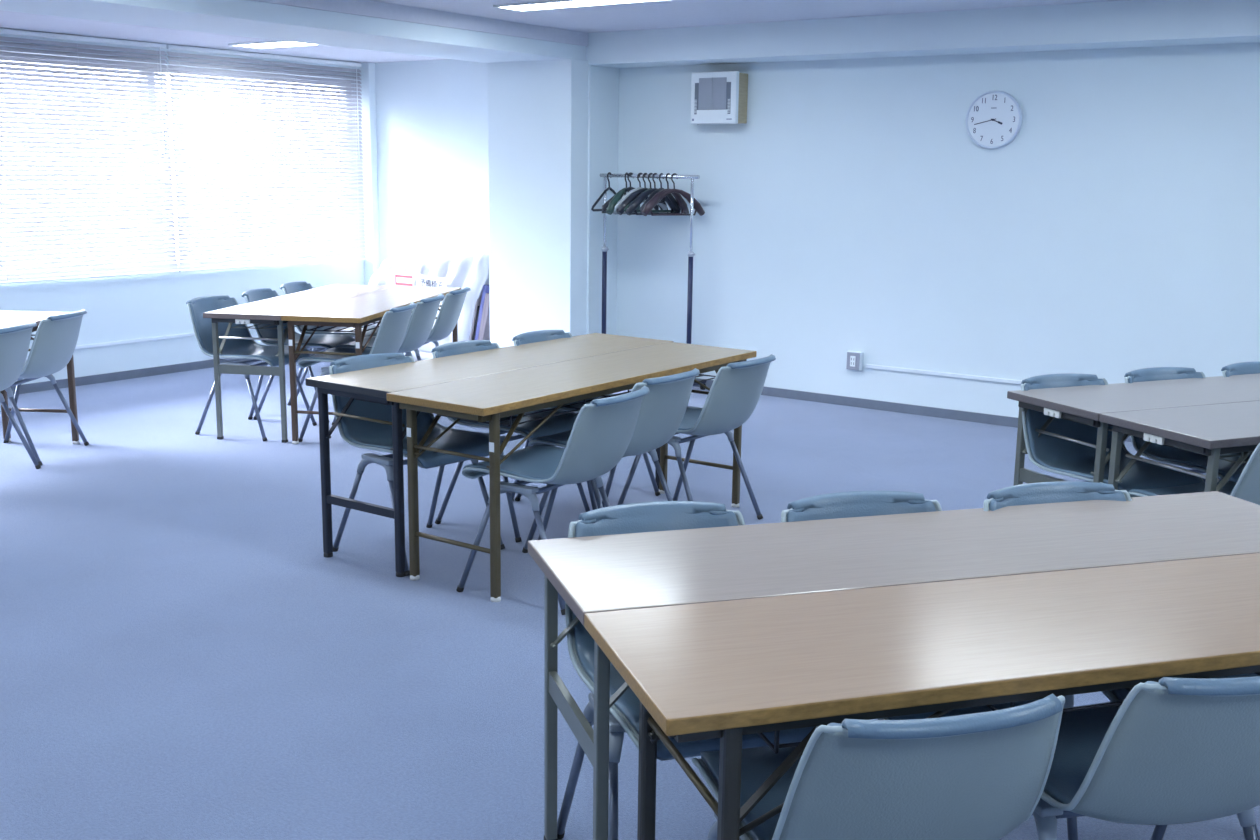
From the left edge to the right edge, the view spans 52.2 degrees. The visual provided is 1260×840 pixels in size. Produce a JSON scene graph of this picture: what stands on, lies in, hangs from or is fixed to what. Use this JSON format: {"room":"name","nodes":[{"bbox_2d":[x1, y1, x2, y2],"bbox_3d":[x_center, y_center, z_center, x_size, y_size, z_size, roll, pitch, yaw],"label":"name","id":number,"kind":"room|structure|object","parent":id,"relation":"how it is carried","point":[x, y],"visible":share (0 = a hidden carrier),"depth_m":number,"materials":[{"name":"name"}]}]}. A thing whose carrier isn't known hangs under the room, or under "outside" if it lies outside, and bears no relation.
{"room":"classroom","nodes":[
{"label":"classroom","id":0,"kind":"room"},
{"bbox_2d":[0,28,364,384],"bbox_3d":[-5.154,-1.053,6.594,0.200,2.370,10.070,9,14,35],"label":"wall","id":1,"kind":"structure","parent":0,"point":[120,308],"depth_m":9.00,"materials":[{"name":"paint"}]},
{"bbox_2d":[27,326,253,354],"bbox_3d":[-5.102,-0.127,6.679,0.014,0.024,9.990,9,14,35],"label":"duct","id":2,"kind":"object","parent":1,"relation":"attached to","point":[185,334],"visible":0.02,"depth_m":8.94,"materials":[{"name":"plastic"}]},
{"bbox_2d":[7,348,326,395],"bbox_3d":[-5.103,0.099,6.729,0.012,0.058,10.000,9,14,35],"label":"baseboard","id":3,"kind":"structure","parent":1,"relation":"attached to","point":[122,375],"depth_m":8.91,"materials":[{"name":"plastic"}]},
{"bbox_2d":[0,55,359,281],"bbox_3d":[-3.862,-1.626,8.314,0.185,1.435,5.495,9,14,35],"label":"window","id":4,"kind":"structure","parent":1,"relation":"in","point":[167,68],"depth_m":9.10,"materials":[{"name":"metal"}]},
{"bbox_2d":[0,28,177,283],"bbox_3d":[-4.277,-1.540,7.516,0.045,1.563,3.690,9,14,35],"label":"blind","id":5,"kind":"object","parent":4,"relation":"attached to","point":[7,180],"visible":1,"depth_m":8.46,"materials":[{"name":"grey plastic"}]},
{"bbox_2d":[166,45,365,271],"bbox_3d":[-2.680,-1.951,9.714,0.045,1.563,1.775,9,14,35],"label":"blind","id":6,"kind":"object","parent":4,"relation":"attached to","point":[240,199],"visible":1,"depth_m":9.64,"materials":[{"name":"grey plastic"}]},
{"bbox_2d":[242,288,354,347],"bbox_3d":[-1.993,-0.597,7.688,0.606,0.348,0.428,3,11,9],"label":"shell","id":7,"kind":"object","parent":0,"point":[316,341],"depth_m":7.73,"materials":[{"name":"plastic"}]},
{"bbox_2d":[280,282,378,336],"bbox_3d":[-1.900,-0.691,8.172,0.606,0.348,0.428,3,11,9],"label":"shell","id":8,"kind":"object","parent":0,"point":[292,287],"depth_m":8.21,"materials":[{"name":"plastic"}]},
{"bbox_2d":[373,286,470,335],"bbox_3d":[-1.305,-0.660,8.056,0.606,0.348,0.428,2,11,8],"label":"shell","id":9,"kind":"object","parent":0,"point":[452,304],"depth_m":7.89,"materials":[{"name":"plastic"}]},
{"bbox_2d":[0,0,1121,62],"bbox_3d":[-0.797,-1.594,3.326,11.070,0.235,10.470,9,14,35],"label":"ceiling","id":10,"kind":"structure","parent":0,"point":[573,26],"depth_m":7.52,"materials":[{"name":"white paint"}]},
{"bbox_2d":[493,0,667,11],"bbox_3d":[-0.181,-2.250,6.907,1.260,0.012,0.240,9,14,35],"label":"recessed light","id":11,"kind":"object","parent":10,"relation":"in","point":[549,4],"visible":1,"depth_m":7.04,"materials":[{"name":"white plastic"}]},
{"bbox_2d":[504,0,649,9],"bbox_3d":[-0.181,-2.251,6.907,1.220,0.007,0.200,9,14,35],"label":"diffuser","id":12,"kind":"object","parent":11,"relation":"attached to","point":[549,4],"depth_m":7.03,"materials":[{"name":"white plastic"}]},
{"bbox_2d":[0,361,1259,839],"bbox_3d":[-0.830,0.812,3.799,11.070,0.100,10.470,9,14,35],"label":"floor","id":13,"kind":"structure","parent":0,"point":[183,656],"depth_m":4.23,"materials":[{"name":"carpet"}]},
{"bbox_2d":[0,321,40,468],"bbox_3d":[-3.096,-0.082,6.028,0.606,0.746,0.499,2,11,4],"label":"shell chair","id":14,"kind":"object","parent":13,"relation":"on","point":[15,340],"visible":1,"depth_m":5.99,"materials":[{"name":"plastic"}]},
{"bbox_2d":[0,321,36,333],"bbox_3d":[-3.093,-0.278,5.989,0.606,0.348,0.428,2,11,4],"label":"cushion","id":15,"kind":"object","parent":14,"relation":"on","point":[27,328],"depth_m":5.91,"materials":[{"name":"plastic"}]},
{"bbox_2d":[0,310,78,443],"bbox_3d":[-3.222,-0.062,6.011,0.448,0.700,1.800,2,11,4],"label":"folding table","id":16,"kind":"object","parent":13,"relation":"on","point":[7,318],"visible":0.59,"depth_m":6.80,"materials":[{"name":"laminate"}]},
{"bbox_2d":[3,309,88,464],"bbox_3d":[-3.083,-0.186,6.558,0.606,0.746,0.499,2,11,4],"label":"shell chair","id":17,"kind":"object","parent":13,"relation":"on","point":[56,336],"visible":0.87,"depth_m":6.41,"materials":[{"name":"plastic"}]},
{"bbox_2d":[24,309,86,365],"bbox_3d":[-3.080,-0.382,6.520,0.606,0.348,0.428,2,11,4],"label":"shell","id":18,"kind":"object","parent":17,"relation":"on","point":[56,336],"depth_m":6.39,"materials":[{"name":"plastic"}]},
{"bbox_2d":[186,295,316,440],"bbox_3d":[-2.158,-0.310,7.249,0.606,0.746,0.499,5,12,20],"label":"shell chair","id":19,"kind":"object","parent":13,"relation":"on","point":[202,327],"visible":0.73,"depth_m":7.24,"materials":[{"name":"plastic"}]},
{"bbox_2d":[186,295,310,366],"bbox_3d":[-2.155,-0.505,7.211,0.606,0.348,0.428,5,12,20],"label":"shell","id":20,"kind":"object","parent":19,"relation":"on","point":[202,327],"depth_m":7.25,"materials":[{"name":"plastic"}]},
{"bbox_2d":[242,288,354,421],"bbox_3d":[-1.996,-0.401,7.726,0.606,0.746,0.499,3,11,9],"label":"shell chair","id":21,"kind":"object","parent":13,"relation":"on","point":[324,342],"visible":0.52,"depth_m":7.71,"materials":[{"name":"plastic"}]},
{"bbox_2d":[203,284,394,442],"bbox_3d":[-1.917,-0.387,7.757,0.441,0.700,1.800,3,11,9],"label":"folding table","id":22,"kind":"object","parent":13,"relation":"on","point":[270,310],"visible":0.62,"depth_m":6.98,"materials":[{"name":"laminate"}]},
{"bbox_2d":[230,322,300,329],"bbox_3d":[-1.913,-0.664,7.702,0.340,0.071,1.408,3,11,9],"label":"wire shelf","id":23,"kind":"object","parent":22,"relation":"attached to","point":[287,322],"depth_m":7.05,"materials":[{"name":"grey metal"}]},
{"bbox_2d":[280,282,378,396],"bbox_3d":[-1.902,-0.495,8.210,0.606,0.746,0.499,3,11,9],"label":"shell chair","id":24,"kind":"object","parent":13,"relation":"on","point":[292,287],"visible":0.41,"depth_m":8.19,"materials":[{"name":"plastic"}]},
{"bbox_2d":[297,302,416,441],"bbox_3d":[-1.485,-0.275,7.120,0.606,0.746,0.499,3,11,9],"label":"shell chair","id":25,"kind":"object","parent":13,"relation":"on","point":[393,326],"visible":0.7,"depth_m":6.96,"materials":[{"name":"plastic"}]},
{"bbox_2d":[297,302,416,367],"bbox_3d":[-1.483,-0.471,7.082,0.606,0.348,0.428,3,11,9],"label":"shell","id":26,"kind":"object","parent":25,"relation":"on","point":[393,326],"depth_m":6.95,"materials":[{"name":"plastic"}]},
{"bbox_2d":[281,286,460,443],"bbox_3d":[-1.480,-0.367,7.685,0.441,0.700,1.800,3,11,9],"label":"folding table","id":27,"kind":"object","parent":13,"relation":"on","point":[356,312],"visible":0.59,"depth_m":6.95,"materials":[{"name":"beige laminate"}]},
{"bbox_2d":[306,305,440,331],"bbox_3d":[-1.476,-0.645,7.631,0.340,0.071,1.408,3,11,9],"label":"wire shelf","id":28,"kind":"object","parent":27,"relation":"attached to","point":[374,321],"depth_m":7.02,"materials":[{"name":"grey metal"}]},
{"bbox_2d":[334,294,444,355],"bbox_3d":[-1.401,-0.370,7.609,0.606,0.746,0.499,3,11,9],"label":"shell chair","id":29,"kind":"object","parent":13,"relation":"on","point":[423,316],"visible":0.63,"depth_m":7.42,"materials":[{"name":"plastic"}]},
{"bbox_2d":[329,353,504,575],"bbox_3d":[-0.864,0.144,5.027,0.606,0.746,0.499,11,15,41],"label":"shell chair","id":30,"kind":"object","parent":13,"relation":"on","point":[359,433],"visible":0.66,"depth_m":5.01,"materials":[{"name":"plastic"}]},
{"bbox_2d":[330,353,488,468],"bbox_3d":[-0.861,-0.051,4.989,0.606,0.348,0.428,11,15,41],"label":"shell","id":31,"kind":"object","parent":30,"relation":"on","point":[359,433],"depth_m":5.01,"materials":[{"name":"plastic"}]},
{"bbox_2d":[373,286,470,360],"bbox_3d":[-1.307,-0.464,8.094,0.606,0.746,0.499,2,11,8],"label":"shell chair","id":32,"kind":"object","parent":13,"relation":"on","point":[452,304],"visible":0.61,"depth_m":7.89,"materials":[{"name":"plastic"}]},
{"bbox_2d":[368,250,488,360],"bbox_3d":[-1.427,-0.888,9.839,1.301,0.887,0.556,9,14,35],"label":"plastic sheet","id":33,"kind":"object","parent":13,"relation":"on","point":[469,268],"visible":0.31,"depth_m":9.46,"materials":[{"name":"white plastic"}]},
{"bbox_2d":[393,271,413,285],"bbox_3d":[-1.701,-1.052,9.649,0.215,0.120,0.003,9,14,35],"label":"paper notice","id":34,"kind":"object","parent":33,"relation":"attached to","point":[399,278],"visible":0.88,"depth_m":9.65,"materials":[{"name":"white paper"}]},
{"bbox_2d":[417,274,446,286],"bbox_3d":[-1.466,-1.002,9.487,0.306,0.135,0.004,9,14,35],"label":"paper notice","id":35,"kind":"object","parent":33,"relation":"attached to","point":[422,280],"visible":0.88,"depth_m":9.49,"materials":[{"name":"white paper"}]},
{"bbox_2d":[469,295,481,339],"bbox_3d":[-1.047,-0.699,9.630,0.196,0.635,0.465,9,14,35],"label":"leaning board","id":36,"kind":"object","parent":13,"relation":"on","point":[478,302],"visible":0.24,"depth_m":9.40,"materials":[{"name":"grey"}]},
{"bbox_2d":[472,306,479,339],"bbox_3d":[-1.019,-0.632,9.628,0.133,0.491,0.455,9,14,35],"label":"leaning board","id":37,"kind":"object","parent":13,"relation":"on","point":[478,307],"visible":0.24,"depth_m":9.41,"materials":[{"name":"grey"}]},
{"bbox_2d":[475,284,489,339],"bbox_3d":[-0.979,-0.701,9.583,0.176,0.648,0.460,9,14,35],"label":"leaning board","id":38,"kind":"object","parent":13,"relation":"on","point":[485,287],"visible":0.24,"depth_m":9.35,"materials":[{"name":"blue"}]},
{"bbox_2d":[478,293,489,339],"bbox_3d":[-0.949,-0.665,9.565,0.182,0.594,0.465,9,14,35],"label":"leaning board","id":39,"kind":"object","parent":13,"relation":"on","point":[484,332],"visible":0.24,"depth_m":9.35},
{"bbox_2d":[305,333,673,576],"bbox_3d":[-0.510,0.082,5.466,0.459,0.700,1.800,9,14,35],"label":"folding table","id":40,"kind":"object","parent":13,"relation":"on","point":[373,385],"visible":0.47,"depth_m":4.91,"materials":[{"name":"beige laminate"}]},
{"bbox_2d":[355,399,391,405],"bbox_3d":[-0.506,-0.196,5.412,0.359,0.071,1.408,9,14,35],"label":"wire shelf","id":41,"kind":"object","parent":40,"relation":"attached to","point":[355,399],"depth_m":4.90,"materials":[{"name":"grey metal"}]},
{"bbox_2d":[431,340,589,542],"bbox_3d":[-0.529,0.063,5.464,0.606,0.746,0.499,9,14,35],"label":"shell chair","id":42,"kind":"object","parent":13,"relation":"on","point":[564,422],"visible":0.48,"depth_m":5.38,"materials":[{"name":"plastic"}]},
{"bbox_2d":[431,340,577,438],"bbox_3d":[-0.526,-0.133,5.426,0.606,0.348,0.428,9,14,35],"label":"shell","id":43,"kind":"object","parent":42,"relation":"on","point":[564,422],"depth_m":5.39,"materials":[{"name":"plastic"}]},
{"bbox_2d":[456,386,649,614],"bbox_3d":[-0.246,0.241,4.577,0.606,0.746,0.499,7,13,30],"label":"shell chair","id":44,"kind":"object","parent":13,"relation":"on","point":[603,429],"visible":0.91,"depth_m":4.41,"materials":[{"name":"plastic"}]},
{"bbox_2d":[463,386,649,479],"bbox_3d":[-0.244,0.045,4.539,0.606,0.348,0.428,7,13,30],"label":"shell","id":45,"kind":"object","parent":44,"relation":"on","point":[603,429],"depth_m":4.39,"materials":[{"name":"plastic"}]},
{"bbox_2d":[387,342,756,601],"bbox_3d":[-0.152,0.143,5.179,0.459,0.700,1.800,9,14,35],"label":"folding table","id":46,"kind":"object","parent":13,"relation":"on","point":[492,397],"visible":0.84,"depth_m":4.68,"materials":[{"name":"brown wood"}]},
{"bbox_2d":[437,374,714,427],"bbox_3d":[-0.149,-0.134,5.125,0.359,0.071,1.408,9,14,35],"label":"wire shelf","id":47,"kind":"object","parent":46,"relation":"attached to","point":[520,412],"depth_m":4.68,"materials":[{"name":"grey metal"}]},
{"bbox_2d":[512,330,660,509],"bbox_3d":[-0.225,-0.010,5.855,0.606,0.746,0.499,9,14,35],"label":"shell chair","id":48,"kind":"object","parent":13,"relation":"on","point":[541,335],"visible":0.21,"depth_m":5.94,"materials":[{"name":"plastic"}]},
{"bbox_2d":[512,330,621,409],"bbox_3d":[-0.223,-0.205,5.816,0.606,0.348,0.428,9,14,35],"label":"shell","id":49,"kind":"object","parent":48,"relation":"on","point":[541,335],"depth_m":5.94,"materials":[{"name":"plastic"}]},
{"bbox_2d":[522,368,699,552],"bbox_3d":[-0.047,0.157,5.018,0.606,0.746,0.499,9,14,35],"label":"shell chair","id":50,"kind":"object","parent":13,"relation":"on","point":[662,410],"visible":0.66,"depth_m":4.84,"materials":[{"name":"plastic"}]},
{"bbox_2d":[529,368,699,444],"bbox_3d":[-0.045,-0.039,4.980,0.606,0.348,0.428,9,14,35],"label":"shell","id":51,"kind":"object","parent":50,"relation":"on","point":[662,411],"depth_m":4.81,"materials":[{"name":"plastic"}]},
{"bbox_2d":[600,173,705,389],"bbox_3d":[0.115,-0.933,8.732,0.800,1.447,0.423,9,14,35],"label":"coat rack","id":52,"kind":"object","parent":13,"relation":"on","point":[691,254],"visible":0.48,"depth_m":8.58,"materials":[{"name":"silver metal"}]},
{"bbox_2d":[591,172,617,211],"bbox_3d":[-0.142,-1.564,8.801,0.017,0.262,0.426,8,13,32],"label":"hanger","id":53,"kind":"object","parent":52,"relation":"hanging from","point":[609,187],"visible":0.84,"depth_m":8.74,"materials":[{"name":"black plastic"}]},
{"bbox_2d":[606,172,639,214],"bbox_3d":[-0.033,-1.539,8.724,0.064,0.279,0.459,6,12,26],"label":"hanger","id":54,"kind":"object","parent":52,"relation":"hanging from","point":[610,209],"visible":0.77,"depth_m":8.59,"materials":[{"name":"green plastic"}]},
{"bbox_2d":[602,172,658,212],"bbox_3d":[0.004,-1.537,8.699,0.416,0.272,0.044,-4,12,-21],"label":"hanger","id":55,"kind":"object","parent":52,"relation":"hanging from","point":[604,206],"visible":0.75,"depth_m":8.67,"materials":[{"name":"black plastic"}]},
{"bbox_2d":[613,173,666,213],"bbox_3d":[0.070,-1.527,8.654,0.416,0.272,0.043,-5,13,-28],"label":"hanger","id":56,"kind":"object","parent":52,"relation":"hanging from","point":[663,206],"visible":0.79,"depth_m":8.62,"materials":[{"name":"black plastic"}]},
{"bbox_2d":[617,173,668,214],"bbox_3d":[0.095,-1.520,8.639,0.459,0.279,0.064,-9,15,-41],"label":"hanger","id":57,"kind":"object","parent":52,"relation":"hanging from","point":[632,196],"visible":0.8,"depth_m":8.55,"materials":[{"name":"black plastic"}]},
{"bbox_2d":[624,173,673,212],"bbox_3d":[0.139,-1.522,8.605,0.426,0.262,0.018,-6,13,-33],"label":"hanger","id":58,"kind":"object","parent":52,"relation":"hanging from","point":[627,206],"visible":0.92,"depth_m":8.58,"materials":[{"name":"black plastic"}]},
{"bbox_2d":[626,173,676,214],"bbox_3d":[0.161,-1.511,8.594,0.459,0.279,0.064,-8,14,-38],"label":"hanger","id":59,"kind":"object","parent":52,"relation":"hanging from","point":[635,203],"visible":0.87,"depth_m":8.51,"materials":[{"name":"black plastic"}]},
{"bbox_2d":[640,173,680,214],"bbox_3d":[0.208,-1.506,8.557,0.043,0.272,0.416,10,14,39],"label":"hanger","id":60,"kind":"object","parent":52,"relation":"hanging from","point":[670,196],"visible":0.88,"depth_m":8.54,"materials":[{"name":"black plastic"}]},
{"bbox_2d":[641,173,688,215],"bbox_3d":[0.245,-1.498,8.533,0.064,0.279,0.459,11,15,41],"label":"hanger","id":61,"kind":"object","parent":52,"relation":"hanging from","point":[652,202],"visible":0.98,"depth_m":8.48,"materials":[{"name":"black plastic"}]},
{"bbox_2d":[652,173,704,215],"bbox_3d":[0.290,-1.492,8.507,0.459,0.279,0.064,-3,12,-20],"label":"hanger","id":62,"kind":"object","parent":52,"relation":"hanging from","point":[698,208],"visible":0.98,"depth_m":8.51,"materials":[{"name":"black plastic"}]},
{"bbox_2d":[557,501,814,839],"bbox_3d":[0.120,0.606,2.744,0.499,0.746,0.606,-3,12,-17],"label":"shell chair","id":63,"kind":"object","parent":13,"relation":"on","point":[653,516],"visible":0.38,"depth_m":2.79,"materials":[{"name":"plastic"}]},
{"bbox_2d":[617,354,775,519],"bbox_3d":[0.290,0.082,5.421,0.606,0.746,0.499,9,14,35],"label":"shell chair","id":64,"kind":"object","parent":13,"relation":"on","point":[736,389],"visible":0.71,"depth_m":5.22,"materials":[{"name":"plastic"}]},
{"bbox_2d":[678,354,775,429],"bbox_3d":[0.292,-0.113,5.383,0.606,0.348,0.428,9,14,35],"label":"shell","id":65,"kind":"object","parent":64,"relation":"on","point":[736,389],"depth_m":5.18,"materials":[{"name":"plastic"}]},
{"bbox_2d":[692,694,1064,839],"bbox_3d":[0.389,0.727,2.146,0.499,0.746,0.606,-3,12,-17],"label":"shell chair","id":66,"kind":"object","parent":13,"relation":"on","point":[975,776],"visible":0.94,"depth_m":1.87,"materials":[{"name":"plastic"}]},
{"bbox_2d":[528,491,1259,839],"bbox_3d":[0.704,0.608,2.871,1.800,0.700,0.473,-3,12,-17],"label":"folding table","id":67,"kind":"object","parent":13,"relation":"on","point":[615,572],"visible":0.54,"depth_m":2.73,"materials":[{"name":"laminate"}]},
{"bbox_2d":[781,491,1042,832],"bbox_3d":[0.602,0.589,2.863,0.499,0.746,0.606,-3,12,-17],"label":"shell chair","id":68,"kind":"object","parent":13,"relation":"on","point":[852,503],"visible":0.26,"depth_m":3.04,"materials":[{"name":"plastic"}]},
{"bbox_2d":[787,491,1042,719],"bbox_3d":[0.604,0.394,2.824,0.428,0.348,0.606,-3,12,-17],"label":"shell","id":69,"kind":"object","parent":68,"relation":"on","point":[852,503],"depth_m":3.04,"materials":[{"name":"plastic"}]},
{"bbox_2d":[584,553,1259,839],"bbox_3d":[0.842,0.697,2.425,1.800,0.700,0.473,-3,12,-17],"label":"folding table","id":70,"kind":"object","parent":13,"relation":"on","point":[727,671],"visible":0.93,"depth_m":2.19,"materials":[{"name":"beige laminate"}]},
{"bbox_2d":[757,672,1259,753],"bbox_3d":[0.846,0.420,2.371,1.408,0.071,0.373,-3,12,-17],"label":"wire shelf","id":71,"kind":"object","parent":70,"relation":"attached to","point":[801,745],"depth_m":2.04,"materials":[{"name":"grey metal"}]},
{"bbox_2d":[1021,373,1203,491],"bbox_3d":[1.718,0.242,4.703,0.499,0.746,0.606,-4,12,-23],"label":"shell chair","id":72,"kind":"object","parent":13,"relation":"on","point":[1049,453],"visible":0.54,"depth_m":4.78,"materials":[{"name":"plastic"}]},
{"bbox_2d":[984,481,1259,839],"bbox_3d":[1.098,0.573,2.981,0.499,0.746,0.606,-3,12,-17],"label":"shell chair","id":73,"kind":"object","parent":13,"relation":"on","point":[1058,491],"visible":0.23,"depth_m":3.15,"materials":[{"name":"plastic"}]},
{"bbox_2d":[987,481,1259,699],"bbox_3d":[1.101,0.377,2.942,0.428,0.348,0.606,-3,12,-17],"label":"shell","id":74,"kind":"object","parent":73,"relation":"on","point":[1058,491],"depth_m":3.16,"materials":[{"name":"plastic"}]},
{"bbox_2d":[1007,373,1259,485],"bbox_3d":[2.305,0.220,4.953,1.800,0.700,0.467,-4,12,-23],"label":"folding table","id":75,"kind":"object","parent":13,"relation":"on","point":[1079,404],"visible":0.56,"depth_m":4.67,"materials":[{"name":"grey laminate"}]},
{"bbox_2d":[1061,417,1130,435],"bbox_3d":[2.308,-0.057,4.899,1.408,0.071,0.366,-4,12,-23],"label":"wire shelf","id":76,"kind":"object","parent":75,"relation":"attached to","point":[1061,417],"depth_m":4.65,"materials":[{"name":"grey metal"}]},
{"bbox_2d":[1032,676,1259,839],"bbox_3d":[0.912,0.702,2.308,0.499,0.746,0.606,-2,12,-15],"label":"shell chair","id":77,"kind":"object","parent":13,"relation":"on","point":[1175,750],"visible":0.8,"depth_m":2.05,"materials":[{"name":"plastic"}]},
{"bbox_2d":[1099,401,1259,491],"bbox_3d":[2.492,0.305,4.532,1.800,0.700,0.467,-4,12,-23],"label":"folding table","id":78,"kind":"object","parent":13,"relation":"on","point":[1213,430],"visible":0.72,"depth_m":4.17,"materials":[{"name":"grey laminate"}]},
{"bbox_2d":[1164,444,1251,464],"bbox_3d":[2.495,0.028,4.477,1.408,0.071,0.366,-4,12,-23],"label":"wire shelf","id":79,"kind":"object","parent":78,"relation":"attached to","point":[1246,450],"depth_m":4.04,"materials":[{"name":"grey metal"}]},
{"bbox_2d":[1124,367,1252,481],"bbox_3d":[2.179,0.210,4.901,0.499,0.746,0.606,-4,12,-23],"label":"shell chair","id":80,"kind":"object","parent":13,"relation":"on","point":[1196,462],"visible":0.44,"depth_m":4.95,"materials":[{"name":"plastic"}]},
{"bbox_2d":[1128,443,1259,504],"bbox_3d":[1.967,0.352,4.161,0.499,0.746,0.606,-4,12,-23],"label":"shell chair","id":81,"kind":"object","parent":13,"relation":"on","point":[1247,487],"visible":0.31,"depth_m":3.90,"materials":[{"name":"plastic"}]},
{"bbox_2d":[1128,479,1236,495],"bbox_3d":[1.970,0.157,4.122,0.428,0.348,0.606,-4,12,-23],"label":"shell","id":82,"kind":"object","parent":81,"relation":"on","point":[1230,488],"depth_m":4.31,"materials":[{"name":"plastic"}]},
{"bbox_2d":[1221,361,1259,376],"bbox_3d":[2.642,0.179,5.088,0.499,0.746,0.606,-4,12,-23],"label":"shell chair","id":83,"kind":"object","parent":13,"relation":"on","point":[1242,368],"visible":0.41,"depth_m":5.24,"materials":[{"name":"plastic"}]},
{"bbox_2d":[375,42,1259,417],"bbox_3d":[2.172,-1.166,7.668,11.070,2.370,0.200,9,14,35],"label":"wall","id":84,"kind":"structure","parent":0,"point":[855,206],"depth_m":7.83,"materials":[{"name":"paint"}]},
{"bbox_2d":[0,0,585,62],"bbox_3d":[-3.315,-1.863,5.106,0.745,0.200,10.070,9,14,35],"label":"beam","id":85,"kind":"structure","parent":84,"relation":"attached to","point":[244,18],"depth_m":6.92,"materials":[{"name":"paint"}]},
{"bbox_2d":[228,40,315,48],"bbox_3d":[-2.398,-2.549,8.719,0.660,0.012,0.280,9,14,35],"label":"recessed light","id":86,"kind":"object","parent":85,"relation":"attached to","point":[262,44],"visible":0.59,"depth_m":8.72,"materials":[{"name":"white plastic"}]},
{"bbox_2d":[237,42,313,47],"bbox_3d":[-2.398,-2.550,8.719,0.620,0.007,0.240,9,14,35],"label":"diffuser","id":87,"kind":"object","parent":86,"relation":"attached to","point":[248,44],"depth_m":8.73,"materials":[{"name":"white plastic"}]},
{"bbox_2d":[359,62,379,284],"bbox_3d":[-2.121,-1.739,10.513,0.110,2.285,0.070,9,14,35],"label":"trim","id":88,"kind":"structure","parent":84,"relation":"attached to","point":[372,262],"depth_m":10.42,"materials":[{"name":"paint"}]},
{"bbox_2d":[488,59,618,347],"bbox_3d":[-0.546,-1.401,9.137,0.740,2.192,0.540,9,14,35],"label":"column","id":89,"kind":"structure","parent":84,"relation":"attached to","point":[538,110],"depth_m":8.88,"materials":[{"name":"paint"}]},
{"bbox_2d":[587,65,591,333],"bbox_3d":[-0.283,-1.333,8.868,0.020,2.170,0.025,9,14,35],"label":"trim","id":90,"kind":"structure","parent":84,"relation":"attached to","point":[589,66],"depth_m":8.82,"materials":[{"name":"paint"}]},
{"bbox_2d":[691,71,747,124],"bbox_3d":[0.566,-2.108,8.431,0.386,0.333,0.166,9,14,35],"label":"ventilation fan","id":91,"kind":"object","parent":84,"relation":"attached to","point":[721,97],"visible":1,"depth_m":8.35,"materials":[{"name":"white plastic"}]},
{"bbox_2d":[698,77,726,109],"bbox_3d":[0.534,-2.122,8.354,0.210,0.200,0.010,9,14,35],"label":"grille","id":92,"kind":"object","parent":91,"relation":"attached to","point":[712,91],"depth_m":8.35,"materials":[{"name":"grey plastic"}]},
{"bbox_2d":[846,351,862,370],"bbox_3d":[1.430,-0.377,8.201,0.100,0.120,0.046,9,14,35],"label":"wall outlet","id":93,"kind":"object","parent":84,"relation":"attached to","point":[854,360],"visible":1,"depth_m":8.18,"materials":[{"name":"plastic"}]},
{"bbox_2d":[695,378,1131,441],"bbox_3d":[3.165,0.145,7.059,8.040,0.058,0.012,9,14,35],"label":"baseboard","id":94,"kind":"structure","parent":84,"relation":"attached to","point":[768,391],"depth_m":8.11,"materials":[{"name":"plastic"}]},
{"bbox_2d":[586,0,1259,67],"bbox_3d":[3.087,-2.031,6.492,8.056,0.215,0.360,9,14,35],"label":"beam","id":95,"kind":"structure","parent":84,"relation":"attached to","point":[1124,23],"depth_m":7.22,"materials":[{"name":"paint"}]},
{"bbox_2d":[864,364,1021,384],"bbox_3d":[3.152,-0.096,7.022,4.078,0.024,0.014,9,14,35],"label":"duct","id":96,"kind":"object","parent":84,"relation":"attached to","point":[1011,381],"visible":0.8,"depth_m":7.87,"materials":[{"name":"plastic"}]},
{"bbox_2d":[966,90,1022,148],"bbox_3d":[2.110,-1.741,7.455,0.330,0.330,0.041,9,14,35],"label":"wall clock","id":97,"kind":"object","parent":84,"relation":"attached to","point":[994,119],"visible":1,"depth_m":7.44,"materials":[{"name":"white plastic"}]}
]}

